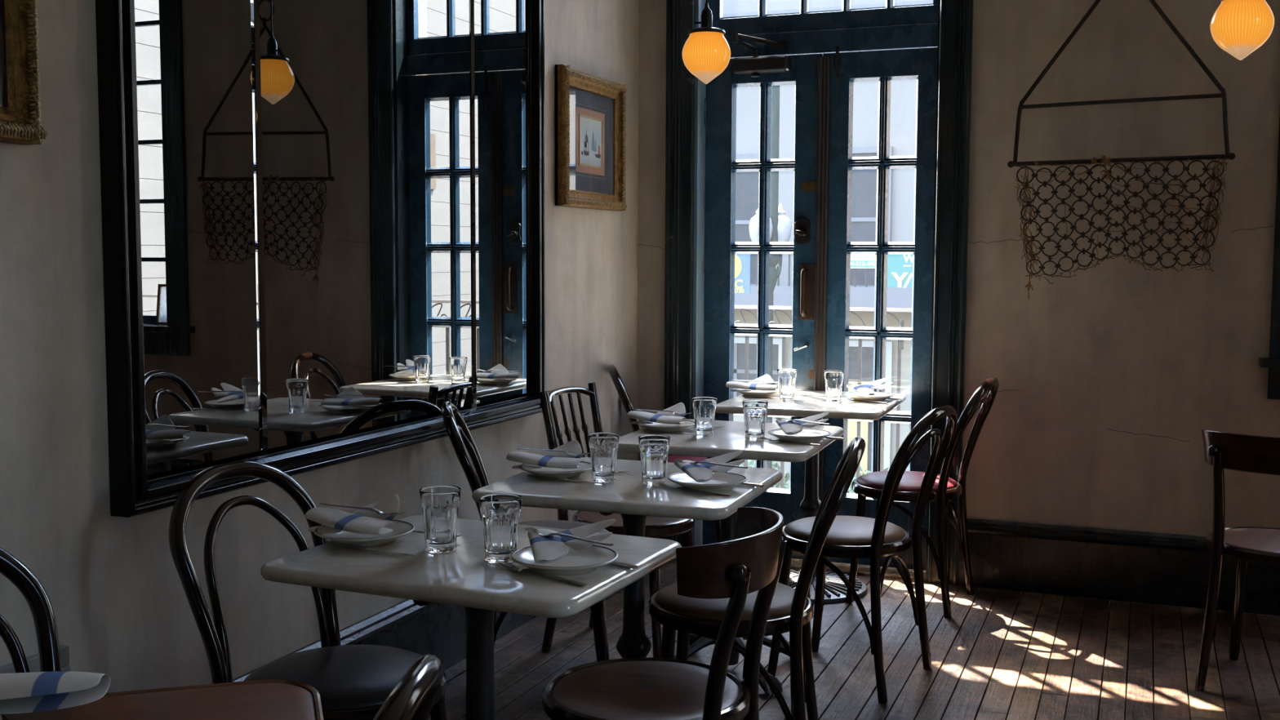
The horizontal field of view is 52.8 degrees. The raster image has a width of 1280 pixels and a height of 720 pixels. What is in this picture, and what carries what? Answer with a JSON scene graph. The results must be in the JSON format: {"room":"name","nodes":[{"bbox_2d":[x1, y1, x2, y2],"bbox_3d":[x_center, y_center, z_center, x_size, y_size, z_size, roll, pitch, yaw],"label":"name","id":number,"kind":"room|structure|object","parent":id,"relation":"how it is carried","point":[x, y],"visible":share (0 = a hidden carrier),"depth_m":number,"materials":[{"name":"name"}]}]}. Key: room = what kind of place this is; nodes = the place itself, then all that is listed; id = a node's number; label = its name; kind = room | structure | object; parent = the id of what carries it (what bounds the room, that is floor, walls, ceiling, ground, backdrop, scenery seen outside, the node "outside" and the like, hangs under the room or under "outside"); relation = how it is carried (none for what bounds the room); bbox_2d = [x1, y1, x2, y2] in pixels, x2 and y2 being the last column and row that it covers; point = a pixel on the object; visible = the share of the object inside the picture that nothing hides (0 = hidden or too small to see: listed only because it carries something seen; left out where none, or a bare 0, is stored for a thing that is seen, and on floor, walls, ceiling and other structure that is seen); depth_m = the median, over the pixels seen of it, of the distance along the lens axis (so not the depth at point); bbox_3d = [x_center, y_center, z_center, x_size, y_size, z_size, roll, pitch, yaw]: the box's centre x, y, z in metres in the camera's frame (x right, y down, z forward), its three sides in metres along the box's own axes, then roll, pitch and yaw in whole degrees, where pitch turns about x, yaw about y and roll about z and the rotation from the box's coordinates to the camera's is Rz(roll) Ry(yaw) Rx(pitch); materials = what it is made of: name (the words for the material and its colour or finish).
{"room":"restaurant dining room","nodes":[
{"label":"restaurant dining room","id":0,"kind":"room"},
{"bbox_2d":[0,0,639,693],"bbox_3d":[-1.381,-0.684,2.444,0.250,3.600,7.500,2,5,21],"label":"wall","id":1,"kind":"structure","parent":0,"point":[113,587],"depth_m":2.87,"materials":[{"name":"paint"}]},
{"bbox_2d":[0,0,47,145],"bbox_3d":[-1.290,-0.838,2.243,0.051,0.871,0.581,2,5,21],"label":"picture","id":2,"kind":"object","parent":1,"relation":"attached to","point":[20,121],"visible":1,"depth_m":2.49,"materials":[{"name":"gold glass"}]},
{"bbox_2d":[0,0,5,106],"bbox_3d":[-1.303,-0.838,2.248,0.002,0.746,0.456,2,5,21],"label":"painting","id":3,"kind":"object","parent":2,"relation":"on","point":[2,2],"depth_m":2.47},
{"bbox_2d":[0,644,70,673],"bbox_3d":[-1.411,0.677,2.116,0.022,0.084,1.212,2,5,21],"label":"cable cover","id":4,"kind":"object","parent":1,"relation":"attached to","point":[33,660],"visible":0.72,"depth_m":2.60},
{"bbox_2d":[95,0,545,517],"bbox_3d":[-0.739,-0.883,3.650,0.058,2.300,2.067,2,5,21],"label":"wall mirror","id":5,"kind":"object","parent":1,"relation":"attached to","point":[323,220],"visible":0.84,"depth_m":3.39,"materials":[{"name":"black paint"}]},
{"bbox_2d":[232,599,536,682],"bbox_3d":[-1.313,0.992,2.371,0.040,0.272,7.170,2,5,21],"label":"baseboard","id":6,"kind":"structure","parent":1,"relation":"attached to","point":[437,629],"depth_m":3.96,"materials":[{"name":"black paint"}]},
{"bbox_2d":[555,64,627,211],"bbox_3d":[-0.184,-0.859,5.080,0.051,0.521,0.603,2,5,21],"label":"picture","id":7,"kind":"object","parent":1,"relation":"attached to","point":[590,113],"visible":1,"depth_m":5.06,"materials":[{"name":"gold wood"}]},
{"bbox_2d":[580,116,601,166],"bbox_3d":[-0.194,-0.859,5.084,0.001,0.180,0.212,2,5,21],"label":"painting","id":8,"kind":"object","parent":7,"relation":"attached to","point":[590,126],"depth_m":5.08,"materials":[{"name":"white paper"}]},
{"bbox_2d":[427,559,1279,719],"bbox_3d":[1.089,1.286,1.521,5.650,0.161,7.700,2,5,21],"label":"floor","id":9,"kind":"structure","parent":0,"point":[1001,654],"depth_m":4.23,"materials":[{"name":"brown wood"}]},
{"bbox_2d":[0,547,61,672],"bbox_3d":[-0.963,0.728,1.921,0.538,0.878,0.419,4,6,36],"label":"bentwood chair","id":10,"kind":"object","parent":9,"relation":"on","point":[38,602],"visible":0.68,"depth_m":2.14,"materials":[{"name":"black wood"}]},
{"bbox_2d":[4,679,323,719],"bbox_3d":[-0.691,0.824,1.416,0.689,0.758,0.509,-1,5,-17],"label":"seat","id":11,"kind":"object","parent":9,"relation":"on","point":[266,699],"visible":0.97,"depth_m":1.61,"materials":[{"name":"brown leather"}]},
{"bbox_2d":[0,714,8,719],"bbox_3d":[-0.776,0.425,1.550,0.021,0.009,0.210,-4,6,-43],"label":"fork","id":12,"kind":"object","parent":11,"relation":"on","point":[4,717],"visible":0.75,"depth_m":1.53,"materials":[{"name":"metal"}]},
{"bbox_2d":[0,671,111,714],"bbox_3d":[-0.779,0.384,1.537,0.271,0.081,0.175,-1,5,-11],"label":"napkin","id":13,"kind":"object","parent":11,"relation":"on","point":[34,691],"visible":1,"depth_m":1.54,"materials":[{"name":"white fabric"}]},
{"bbox_2d":[168,460,447,719],"bbox_3d":[-0.661,0.668,2.679,0.538,0.878,0.419,3,5,28],"label":"bentwood chair","id":14,"kind":"object","parent":9,"relation":"on","point":[352,682],"visible":0.78,"depth_m":2.62,"materials":[{"name":"black wood"}]},
{"bbox_2d":[373,653,444,719],"bbox_3d":[-0.494,0.768,1.443,0.538,0.878,0.419,1,5,4],"label":"bentwood chair","id":15,"kind":"object","parent":9,"relation":"on","point":[414,696],"visible":1,"depth_m":1.36,"materials":[{"name":"black wood"}]},
{"bbox_2d":[260,515,681,719],"bbox_3d":[-0.306,0.741,2.476,0.644,0.757,0.529,2,5,24],"label":"bistro table","id":16,"kind":"object","parent":9,"relation":"on","point":[462,576],"visible":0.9,"depth_m":2.32,"materials":[{"name":"grey stone"}]},
{"bbox_2d":[314,519,414,546],"bbox_3d":[-0.542,0.343,2.542,0.194,0.024,0.194,2,5,24],"label":"plate","id":17,"kind":"object","parent":16,"relation":"on","point":[400,528],"visible":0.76,"depth_m":2.53,"materials":[{"name":"white ceramic"}]},
{"bbox_2d":[304,493,399,534],"bbox_3d":[-0.567,0.304,2.550,0.210,0.065,0.135,2,5,24],"label":"napkin","id":18,"kind":"object","parent":17,"relation":"on","point":[336,521],"visible":1,"depth_m":2.53,"materials":[{"name":"white fabric"}]},
{"bbox_2d":[319,502,407,515],"bbox_3d":[-0.550,0.294,2.550,0.210,0.009,0.021,4,6,27],"label":"fork","id":19,"kind":"object","parent":18,"relation":"on","point":[379,512],"visible":1,"depth_m":2.54,"materials":[{"name":"metal"}]},
{"bbox_2d":[324,540,413,555],"bbox_3d":[-0.514,0.359,2.448,0.218,0.008,0.016,3,5,31],"label":"knife","id":20,"kind":"object","parent":16,"relation":"on","point":[328,542],"visible":0.98,"depth_m":2.45,"materials":[{"name":"metal"}]},
{"bbox_2d":[410,530,462,537],"bbox_3d":[-0.448,0.346,2.589,0.210,0.009,0.021,3,5,28],"label":"fork","id":21,"kind":"object","parent":16,"relation":"on","point":[413,531],"visible":0.16,"depth_m":2.58,"materials":[{"name":"metal"}]},
{"bbox_2d":[418,485,461,553],"bbox_3d":[-0.380,0.304,2.456,0.079,0.118,0.079,2,5,21],"label":"tumbler","id":22,"kind":"object","parent":16,"relation":"on","point":[440,504],"visible":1,"depth_m":2.43,"materials":[{"name":"clear glass"}]},
{"bbox_2d":[479,493,522,563],"bbox_3d":[-0.257,0.311,2.376,0.079,0.118,0.079,1,5,10],"label":"tumbler","id":23,"kind":"object","parent":16,"relation":"on","point":[500,512],"visible":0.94,"depth_m":2.35,"materials":[{"name":"clear glass"}]},
{"bbox_2d":[497,560,586,586],"bbox_3d":[-0.173,0.374,2.260,0.210,0.009,0.021,4,6,42],"label":"fork","id":24,"kind":"object","parent":16,"relation":"on","point":[513,567],"visible":1,"depth_m":2.26,"materials":[{"name":"metal"}]},
{"bbox_2d":[510,544,618,575],"bbox_3d":[-0.136,0.362,2.326,0.194,0.024,0.194,2,5,24],"label":"plate","id":25,"kind":"object","parent":16,"relation":"on","point":[587,560],"visible":0.8,"depth_m":2.33,"materials":[{"name":"white ceramic"}]},
{"bbox_2d":[528,519,615,564],"bbox_3d":[-0.119,0.319,2.320,0.154,0.058,0.149,-1,5,-10],"label":"napkin","id":26,"kind":"object","parent":25,"relation":"on","point":[548,548],"visible":0.95,"depth_m":2.31,"materials":[{"name":"white fabric"}]},
{"bbox_2d":[524,527,613,546],"bbox_3d":[-0.129,0.316,2.308,0.210,0.009,0.021,2,5,41],"label":"fork","id":27,"kind":"object","parent":26,"relation":"on","point":[531,530],"visible":1,"depth_m":2.30,"materials":[{"name":"metal"}]},
{"bbox_2d":[608,560,638,568],"bbox_3d":[-0.092,0.366,2.380,0.218,0.008,0.016,4,6,38],"label":"knife","id":28,"kind":"object","parent":16,"relation":"on","point":[626,565],"visible":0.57,"depth_m":2.32,"materials":[{"name":"metal"}]},
{"bbox_2d":[440,401,609,661],"bbox_3d":[-0.338,0.565,3.976,0.538,0.878,0.419,0,5,-6],"label":"bentwood chair","id":29,"kind":"object","parent":9,"relation":"on","point":[463,442],"visible":0.38,"depth_m":3.86,"materials":[{"name":"black wood"}]},
{"bbox_2d":[538,382,694,657],"bbox_3d":[-0.060,0.536,4.341,0.495,0.880,0.410,3,5,26],"label":"chair","id":30,"kind":"object","parent":9,"relation":"on","point":[655,526],"visible":0.44,"depth_m":4.29,"materials":[{"name":"brown wood"}]},
{"bbox_2d":[471,457,782,657],"bbox_3d":[-0.015,0.678,3.278,0.639,0.757,0.599,2,5,20],"label":"bistro table","id":31,"kind":"object","parent":9,"relation":"on","point":[627,495],"visible":0.77,"depth_m":3.11,"materials":[{"name":"grey stone"}]},
{"bbox_2d":[519,461,591,478],"bbox_3d":[-0.213,0.283,3.311,0.194,0.024,0.194,2,5,20],"label":"plate","id":32,"kind":"object","parent":31,"relation":"on","point":[544,471],"visible":0.66,"depth_m":3.26,"materials":[{"name":"white ceramic"}]},
{"bbox_2d":[506,440,583,468],"bbox_3d":[-0.239,0.244,3.315,0.210,0.065,0.135,2,5,16],"label":"napkin","id":33,"kind":"object","parent":32,"relation":"on","point":[548,459],"visible":1,"depth_m":3.30,"materials":[{"name":"white fabric"}]},
{"bbox_2d":[517,447,590,455],"bbox_3d":[-0.221,0.234,3.319,0.210,0.009,0.021,4,6,24],"label":"fork","id":34,"kind":"object","parent":33,"relation":"on","point":[520,448],"visible":0.94,"depth_m":3.31,"materials":[{"name":"metal"}]},
{"bbox_2d":[527,475,604,483],"bbox_3d":[-0.185,0.298,3.217,0.218,0.008,0.016,3,5,27],"label":"knife","id":35,"kind":"object","parent":31,"relation":"on","point":[528,476],"visible":1,"depth_m":3.22,"materials":[{"name":"metal"}]},
{"bbox_2d":[587,432,619,483],"bbox_3d":[-0.091,0.244,3.214,0.079,0.118,0.079,1,5,4],"label":"tumbler","id":36,"kind":"object","parent":31,"relation":"on","point":[603,446],"visible":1,"depth_m":3.19,"materials":[{"name":"clear glass"}]},
{"bbox_2d":[615,470,631,473],"bbox_3d":[-0.120,0.286,3.358,0.210,0.009,0.021,2,5,24],"label":"fork","id":37,"kind":"object","parent":31,"relation":"on","point":[631,470],"visible":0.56,"depth_m":3.32,"materials":[{"name":"metal"}]},
{"bbox_2d":[638,435,670,485],"bbox_3d":[0.035,0.247,3.176,0.079,0.118,0.079,0,5,-7],"label":"tumbler","id":38,"kind":"object","parent":31,"relation":"on","point":[654,449],"visible":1,"depth_m":3.15,"materials":[{"name":"clear glass"}]},
{"bbox_2d":[656,482,731,496],"bbox_3d":[0.127,0.309,3.079,0.210,0.009,0.021,4,6,38],"label":"fork","id":39,"kind":"object","parent":31,"relation":"on","point":[660,484],"visible":1,"depth_m":3.08,"materials":[{"name":"metal"}]},
{"bbox_2d":[667,471,746,491],"bbox_3d":[0.164,0.298,3.144,0.194,0.024,0.194,2,5,20],"label":"plate","id":40,"kind":"object","parent":31,"relation":"on","point":[719,481],"visible":0.88,"depth_m":3.16,"materials":[{"name":"white ceramic"}]},
{"bbox_2d":[674,450,745,482],"bbox_3d":[0.181,0.254,3.142,0.154,0.058,0.149,-1,5,-19],"label":"napkin","id":41,"kind":"object","parent":40,"relation":"on","point":[701,472],"visible":0.98,"depth_m":3.13,"materials":[{"name":"white fabric"}]},
{"bbox_2d":[674,458,748,468],"bbox_3d":[0.171,0.253,3.127,0.210,0.010,0.021,4,6,38],"label":"fork","id":42,"kind":"object","parent":41,"relation":"on","point":[676,460],"visible":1,"depth_m":3.12,"materials":[{"name":"metal"}]},
{"bbox_2d":[737,482,763,487],"bbox_3d":[0.207,0.301,3.198,0.218,0.008,0.016,3,6,34],"label":"knife","id":43,"kind":"object","parent":31,"relation":"on","point":[749,484],"visible":0.54,"depth_m":3.15,"materials":[{"name":"metal"}]},
{"bbox_2d":[607,364,720,542],"bbox_3d":[0.134,0.457,5.346,0.538,0.878,0.419,0,5,-3],"label":"bentwood chair","id":44,"kind":"object","parent":9,"relation":"on","point":[616,379],"visible":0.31,"depth_m":5.18,"materials":[{"name":"wood"}]},
{"bbox_2d":[542,506,786,719],"bbox_3d":[0.041,0.714,2.604,0.481,0.805,0.420,2,5,20],"label":"chair","id":45,"kind":"object","parent":9,"relation":"on","point":[636,688],"visible":1,"depth_m":2.54,"materials":[{"name":"brown wood"}]},
{"bbox_2d":[617,418,844,695],"bbox_3d":[0.283,0.611,4.121,0.624,0.757,0.644,2,5,19],"label":"bistro table","id":46,"kind":"object","parent":9,"relation":"on","point":[729,438],"visible":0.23,"depth_m":3.92,"materials":[{"name":"grey stone"}]},
{"bbox_2d":[635,419,694,431],"bbox_3d":[0.083,0.214,4.185,0.194,0.024,0.194,2,5,19],"label":"plate","id":47,"kind":"object","parent":46,"relation":"on","point":[669,427],"visible":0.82,"depth_m":4.14,"materials":[{"name":"white ceramic"}]},
{"bbox_2d":[626,402,685,424],"bbox_3d":[0.059,0.174,4.194,0.210,0.065,0.135,2,5,25],"label":"napkin","id":48,"kind":"object","parent":47,"relation":"on","point":[659,417],"visible":0.99,"depth_m":4.18,"materials":[{"name":"white fabric"}]},
{"bbox_2d":[635,408,692,414],"bbox_3d":[0.075,0.167,4.193,0.210,0.009,0.021,4,6,33],"label":"fork","id":49,"kind":"object","parent":48,"relation":"on","point":[673,412],"visible":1,"depth_m":4.18,"materials":[{"name":"metal"}]},
{"bbox_2d":[643,428,694,434],"bbox_3d":[0.111,0.229,4.091,0.218,0.008,0.016,3,5,26],"label":"knife","id":50,"kind":"object","parent":46,"relation":"on","point":[646,429],"visible":1,"depth_m":4.10,"materials":[{"name":"metal"}]},
{"bbox_2d":[692,396,716,436],"bbox_3d":[0.202,0.178,4.050,0.079,0.118,0.079,-1,5,-13],"label":"tumbler","id":51,"kind":"object","parent":46,"relation":"on","point":[704,407],"visible":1,"depth_m":4.02,"materials":[{"name":"clear glass"}]},
{"bbox_2d":[742,400,768,440],"bbox_3d":[0.353,0.186,3.962,0.079,0.118,0.079,-2,5,-24],"label":"tumbler","id":52,"kind":"object","parent":46,"relation":"on","point":[754,411],"visible":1,"depth_m":3.94,"materials":[{"name":"clear glass"}]},
{"bbox_2d":[762,437,821,445],"bbox_3d":[0.453,0.245,3.897,0.210,0.009,0.021,4,6,37],"label":"fork","id":53,"kind":"object","parent":46,"relation":"on","point":[765,438],"visible":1,"depth_m":3.89,"materials":[{"name":"metal"}]},
{"bbox_2d":[767,428,831,442],"bbox_3d":[0.489,0.233,3.963,0.194,0.024,0.194,2,5,19],"label":"plate","id":54,"kind":"object","parent":46,"relation":"on","point":[806,435],"visible":0.91,"depth_m":3.97,"materials":[{"name":"white ceramic"}]},
{"bbox_2d":[775,412,829,435],"bbox_3d":[0.506,0.190,3.955,0.154,0.058,0.149,0,5,-6],"label":"napkin","id":55,"kind":"object","parent":54,"relation":"on","point":[789,428],"visible":0.97,"depth_m":3.94,"materials":[{"name":"white fabric"}]},
{"bbox_2d":[775,417,831,424],"bbox_3d":[0.497,0.187,3.945,0.021,0.009,0.210,-4,5,-43],"label":"fork","id":56,"kind":"object","parent":55,"relation":"on","point":[777,418],"visible":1,"depth_m":3.93,"materials":[{"name":"metal"}]},
{"bbox_2d":[822,435,844,439],"bbox_3d":[0.533,0.237,4.017,0.218,0.008,0.016,3,6,33],"label":"knife","id":57,"kind":"object","parent":46,"relation":"on","point":[827,437],"visible":0.37,"depth_m":3.97,"materials":[{"name":"metal"}]},
{"bbox_2d":[648,436,865,719],"bbox_3d":[0.289,0.625,3.255,0.538,0.878,0.419,1,5,11],"label":"bentwood chair","id":58,"kind":"object","parent":9,"relation":"on","point":[791,611],"visible":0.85,"depth_m":3.10,"materials":[{"name":"black wood"}]},
{"bbox_2d":[715,389,906,603],"bbox_3d":[0.681,0.534,5.123,0.639,0.760,0.709,2,5,20],"label":"bistro table","id":59,"kind":"object","parent":9,"relation":"on","point":[812,402],"visible":0.51,"depth_m":5.01,"materials":[{"name":"grey stone"}]},
{"bbox_2d":[735,388,779,396],"bbox_3d":[0.480,0.132,5.219,0.194,0.024,0.194,2,5,20],"label":"plate","id":60,"kind":"object","parent":59,"relation":"on","point":[757,393],"visible":0.7,"depth_m":5.15,"materials":[{"name":"white ceramic"}]},
{"bbox_2d":[725,373,777,391],"bbox_3d":[0.453,0.093,5.221,0.210,0.065,0.135,1,5,12],"label":"napkin","id":61,"kind":"object","parent":60,"relation":"on","point":[752,385],"visible":1,"depth_m":5.20,"materials":[{"name":"white fabric"}]},
{"bbox_2d":[731,379,778,382],"bbox_3d":[0.472,0.085,5.227,0.210,0.009,0.021,3,5,19],"label":"fork","id":62,"kind":"object","parent":61,"relation":"on","point":[731,380],"visible":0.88,"depth_m":5.23,"materials":[{"name":"metal"}]},
{"bbox_2d":[742,395,779,398],"bbox_3d":[0.508,0.147,5.125,0.218,0.008,0.016,3,5,27],"label":"knife","id":63,"kind":"object","parent":59,"relation":"on","point":[749,396],"visible":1,"depth_m":5.14,"materials":[{"name":"metal"}]},
{"bbox_2d":[777,368,797,399],"bbox_3d":[0.580,0.096,5.090,0.079,0.118,0.079,-2,5,-30],"label":"tumbler","id":64,"kind":"object","parent":59,"relation":"on","point":[787,377],"visible":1,"depth_m":5.07,"materials":[{"name":"clear glass"}]},
{"bbox_2d":[823,369,844,401],"bbox_3d":[0.755,0.102,5.030,0.079,0.118,0.079,-4,6,-42],"label":"tumbler","id":65,"kind":"object","parent":59,"relation":"on","point":[833,379],"visible":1,"depth_m":5.00,"materials":[{"name":"clear glass"}]},
{"bbox_2d":[840,397,888,403],"bbox_3d":[0.866,0.157,5.015,0.210,0.009,0.021,4,6,38],"label":"fork","id":66,"kind":"object","parent":59,"relation":"on","point":[841,397],"visible":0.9,"depth_m":5.00,"materials":[{"name":"metal"}]},
{"bbox_2d":[844,391,894,401],"bbox_3d":[0.902,0.145,5.081,0.194,0.024,0.194,2,5,20],"label":"plate","id":67,"kind":"object","parent":59,"relation":"on","point":[878,396],"visible":0.94,"depth_m":5.05,"materials":[{"name":"white ceramic"}]},
{"bbox_2d":[846,377,893,395],"bbox_3d":[0.920,0.101,5.081,0.154,0.058,0.149,-2,5,-26],"label":"napkin","id":68,"kind":"object","parent":67,"relation":"on","point":[865,389],"visible":1,"depth_m":5.07,"materials":[{"name":"white fabric"}]},
{"bbox_2d":[847,382,897,386],"bbox_3d":[0.910,0.099,5.064,0.210,0.009,0.021,1,5,33],"label":"fork","id":69,"kind":"object","parent":68,"relation":"on","point":[848,383],"visible":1,"depth_m":5.05,"materials":[{"name":"metal"}]},
{"bbox_2d":[886,397,904,399],"bbox_3d":[0.946,0.148,5.135,0.218,0.008,0.016,3,6,34],"label":"knife","id":70,"kind":"object","parent":59,"relation":"on","point":[895,398],"visible":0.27,"depth_m":5.08,"materials":[{"name":"metal"}]},
{"bbox_2d":[767,404,957,703],"bbox_3d":[0.697,0.564,4.045,0.538,0.878,0.419,3,5,33],"label":"bentwood chair","id":71,"kind":"object","parent":9,"relation":"on","point":[848,536],"visible":0.92,"depth_m":3.95,"materials":[{"name":"black wood"}]},
{"bbox_2d":[845,377,999,617],"bbox_3d":[1.081,0.493,4.946,0.538,0.878,0.419,3,5,27],"label":"bentwood chair","id":72,"kind":"object","parent":9,"relation":"on","point":[870,485],"visible":0.88,"depth_m":4.85,"materials":[{"name":"wood"}]},
{"bbox_2d":[1194,429,1279,690],"bbox_3d":[1.969,0.610,3.988,0.420,0.805,0.481,4,6,37],"label":"chair","id":73,"kind":"object","parent":9,"relation":"on","point":[1255,454],"visible":1,"depth_m":3.93,"materials":[{"name":"brown wood"}]},
{"bbox_2d":[636,0,1279,536],"bbox_3d":[2.468,-0.857,4.796,5.200,3.600,0.301,2,5,21],"label":"wall","id":74,"kind":"structure","parent":0,"point":[1110,375],"depth_m":4.94,"materials":[{"name":"paint"}]},
{"bbox_2d":[663,0,695,546],"bbox_3d":[0.170,-0.685,5.533,0.120,3.120,0.034,2,5,21],"label":"trim","id":75,"kind":"structure","parent":74,"relation":"attached to","point":[680,14],"depth_m":5.53,"materials":[{"name":"blue paint"}]},
{"bbox_2d":[691,0,706,546],"bbox_3d":[0.267,-0.630,5.608,0.017,3.000,0.170,2,5,21],"label":"trim","id":76,"kind":"structure","parent":74,"relation":"attached to","point":[700,86],"depth_m":5.57,"materials":[{"name":"blue paint"}]},
{"bbox_2d":[702,31,831,559],"bbox_3d":[0.520,-0.259,5.521,0.555,2.240,0.163,2,5,21],"label":"door","id":77,"kind":"structure","parent":74,"relation":"in","point":[810,73],"depth_m":5.52,"materials":[{"name":"blue paint"}]},
{"bbox_2d":[707,0,938,58],"bbox_3d":[0.759,-1.698,5.373,1.000,0.830,0.056,2,5,21],"label":"window","id":78,"kind":"structure","parent":74,"relation":"in","point":[891,26],"depth_m":5.36,"materials":[{"name":"blue paint"}]},
{"bbox_2d":[791,558,927,582],"bbox_3d":[0.764,0.875,5.623,1.030,0.024,0.362,2,5,21],"label":"trim","id":79,"kind":"structure","parent":74,"relation":"attached to","point":[796,564],"depth_m":5.41,"materials":[{"name":"orange wood"}]},
{"bbox_2d":[822,45,937,570],"bbox_3d":[0.989,-0.212,5.389,0.486,2.172,0.073,2,5,21],"label":"door","id":80,"kind":"structure","parent":74,"relation":"in","point":[885,66],"depth_m":5.36,"materials":[{"name":"blue paint"}]},
{"bbox_2d":[925,0,973,586],"bbox_3d":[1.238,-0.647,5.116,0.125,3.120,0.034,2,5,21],"label":"trim","id":81,"kind":"structure","parent":74,"relation":"attached to","point":[956,24],"depth_m":5.12,"materials":[{"name":"blue paint"}]},
{"bbox_2d":[958,518,1279,615],"bbox_3d":[2.276,0.809,4.822,2.117,0.272,0.036,2,5,21],"label":"baseboard","id":82,"kind":"structure","parent":74,"relation":"attached to","point":[1100,563],"depth_m":5.00,"materials":[{"name":"black paint"}]},
{"bbox_2d":[1007,0,1235,299],"bbox_3d":[1.791,-0.921,4.819,0.798,1.396,0.143,2,5,20],"label":"wall hanging","id":83,"kind":"object","parent":74,"relation":"attached to","point":[1228,155],"visible":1,"depth_m":4.79,"materials":[{"name":"brown metal"}]},
{"bbox_2d":[1258,108,1279,399],"bbox_3d":[2.870,-1.020,4.510,1.205,2.365,0.235,2,5,21],"label":"window","id":84,"kind":"structure","parent":74,"relation":"in","point":[1273,362],"depth_m":4.71,"materials":[{"name":"blue paint"}]},
{"bbox_3d":[1.697,0.968,6.013,11.000,0.160,1.030,2,5,21],"label":"floor","id":85,"kind":"structure","parent":0,"visible":0},
{"bbox_2d":[733,305,911,493],"bbox_3d":[1.833,0.311,6.304,10.000,1.104,0.074,2,5,21],"label":"balcony railing","id":86,"kind":"object","parent":85,"relation":"on","point":[900,342],"visible":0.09,"depth_m":6.58,"materials":[{"name":"grey metal"}]},
{"bbox_3d":[1.104,-2.456,1.220,5.650,0.150,7.700,2,5,21],"label":"ceiling","id":87,"kind":"structure","parent":0,"visible":0},
{"bbox_2d":[682,0,730,84],"bbox_3d":[0.203,-1.710,3.817,0.147,1.762,0.147,2,5,21],"label":"pendant lamp","id":88,"kind":"object","parent":87,"relation":"hanging from","point":[706,52],"visible":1,"depth_m":3.83,"materials":[{"name":"orange glass"}]},
{"bbox_2d":[694,2,712,26],"bbox_3d":[0.192,-1.034,3.875,0.054,0.075,0.035,2,5,21],"label":"socket","id":89,"kind":"object","parent":88,"relation":"attached to","point":[706,14],"depth_m":3.86,"materials":[{"name":"black plastic"}]},
{"bbox_2d":[1209,0,1274,60],"bbox_3d":[1.516,-1.643,3.178,0.147,1.782,0.147,2,5,21],"label":"pendant lamp","id":90,"kind":"object","parent":87,"relation":"hanging from","point":[1239,28],"visible":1,"depth_m":3.19,"materials":[{"name":"orange glass"}]},
{"label":"outside","id":91,"kind":"structure","parent":0,"visible":0},
{"bbox_3d":[11.198,1.750,34.591,120.000,0.300,58.400,2,5,21],"label":"street","id":92,"kind":"object","parent":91,"visible":0},
{"bbox_2d":[738,459,789,488],"bbox_3d":[1.526,2.015,18.062,1.357,1.741,1.353,2,5,21],"label":"shrub","id":93,"kind":"object","parent":92,"relation":"on","point":[750,462],"visible":0.02,"depth_m":17.81,"materials":[{"name":"green plant"}]},
{"bbox_2d":[748,85,791,487],"bbox_3d":[1.573,-0.241,15.807,0.560,6.600,0.560,2,5,21],"label":"street lamp","id":94,"kind":"object","parent":92,"relation":"on","point":[780,226],"visible":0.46,"depth_m":15.62,"materials":[{"name":"grey"}]},
{"bbox_2d":[734,253,751,293],"bbox_3d":[1.143,-1.095,15.908,0.950,0.560,0.040,2,5,21],"label":"banner","id":95,"kind":"object","parent":94,"relation":"attached to","point":[742,261],"visible":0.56,"depth_m":15.85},
{"bbox_2d":[722,0,933,493],"bbox_3d":[-0.260,-2.011,22.764,19.400,9.000,6.160,2,5,21],"label":"pane","id":96,"kind":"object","parent":92,"relation":"on","point":[903,92],"visible":0.06,"depth_m":19.29,"materials":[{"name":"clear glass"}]},
{"bbox_2d":[850,254,875,268],"bbox_3d":[3.110,-1.444,18.180,0.520,0.300,0.032,2,5,21],"label":"sign","id":97,"kind":"object","parent":96,"relation":"attached to","point":[857,261],"visible":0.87,"depth_m":18.16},
{"bbox_2d":[851,256,875,258],"bbox_3d":[3.107,-1.445,18.170,0.400,0.038,0.004,2,5,21],"label":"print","id":98,"kind":"object","parent":97,"relation":"on","point":[852,257],"depth_m":18.16},
{"bbox_2d":[887,254,912,287],"bbox_3d":[3.650,-1.171,17.993,0.400,0.720,0.025,2,5,21],"label":"banner","id":99,"kind":"object","parent":96,"relation":"hanging from","point":[900,267],"visible":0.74,"depth_m":17.99,"materials":[{"name":"teal fabric"}]},
{"bbox_2d":[846,466,888,493],"bbox_3d":[3.079,2.187,17.137,1.261,1.559,1.254,2,5,21],"label":"shrub","id":100,"kind":"object","parent":92,"relation":"on","point":[860,467],"visible":0.04,"depth_m":17.22,"materials":[{"name":"green plant"}]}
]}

